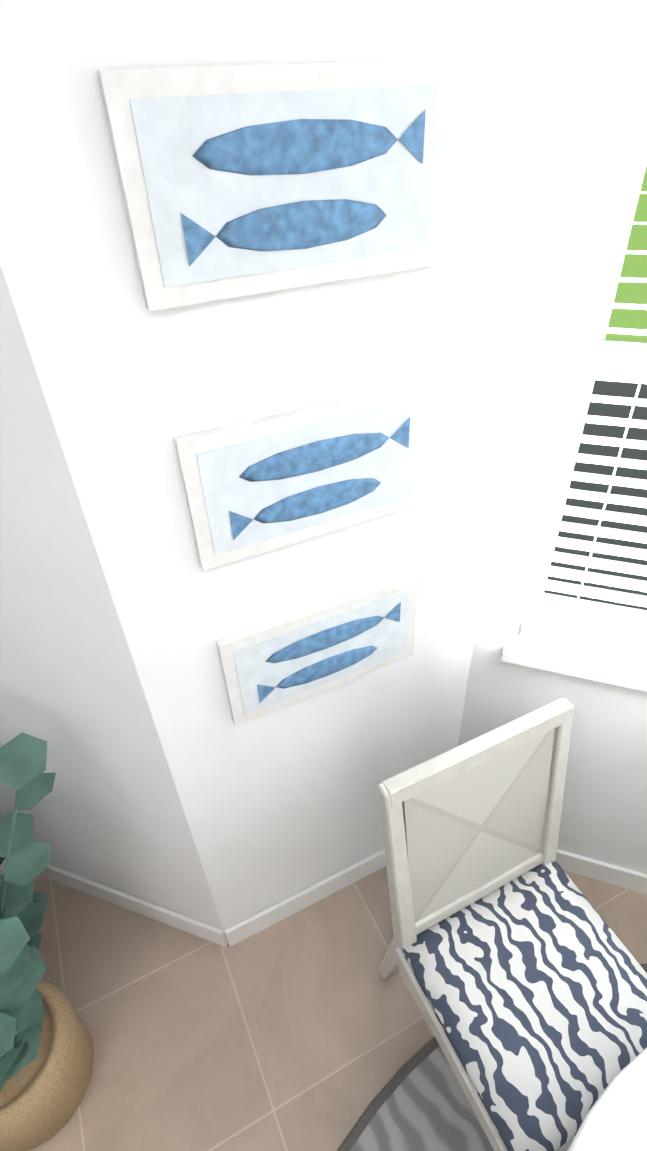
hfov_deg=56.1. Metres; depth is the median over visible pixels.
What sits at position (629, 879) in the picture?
baseboard
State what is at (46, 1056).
floor plant
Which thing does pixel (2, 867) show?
baseboard
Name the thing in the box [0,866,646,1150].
floor
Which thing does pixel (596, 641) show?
window blind slats
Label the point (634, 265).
backdrop
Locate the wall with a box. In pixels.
[0,0,646,942]
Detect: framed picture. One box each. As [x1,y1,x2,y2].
[97,58,455,310]
[174,380,432,569]
[216,572,418,725]
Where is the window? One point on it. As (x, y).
(629, 178)
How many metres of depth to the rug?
1.55 m
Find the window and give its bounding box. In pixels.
[501,35,646,690]
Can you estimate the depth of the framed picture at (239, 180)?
0.77 m
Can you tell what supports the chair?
on the rug
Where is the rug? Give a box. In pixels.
[338,964,646,1150]
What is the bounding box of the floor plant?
[0,732,93,1150]
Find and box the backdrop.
[605,165,646,342]
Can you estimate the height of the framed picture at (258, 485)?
0.240 m
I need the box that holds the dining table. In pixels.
[568,1047,646,1150]
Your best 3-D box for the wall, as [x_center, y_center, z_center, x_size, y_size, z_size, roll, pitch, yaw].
[1.547,2.588,-2.475,8.370,3.000,8.350,10,40,16]
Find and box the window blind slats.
[520,88,646,662]
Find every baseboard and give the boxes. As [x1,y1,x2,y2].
[0,852,14,874]
[39,849,646,946]
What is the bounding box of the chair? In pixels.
[378,698,646,1150]
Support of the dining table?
on the rug
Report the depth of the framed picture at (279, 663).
1.29 m

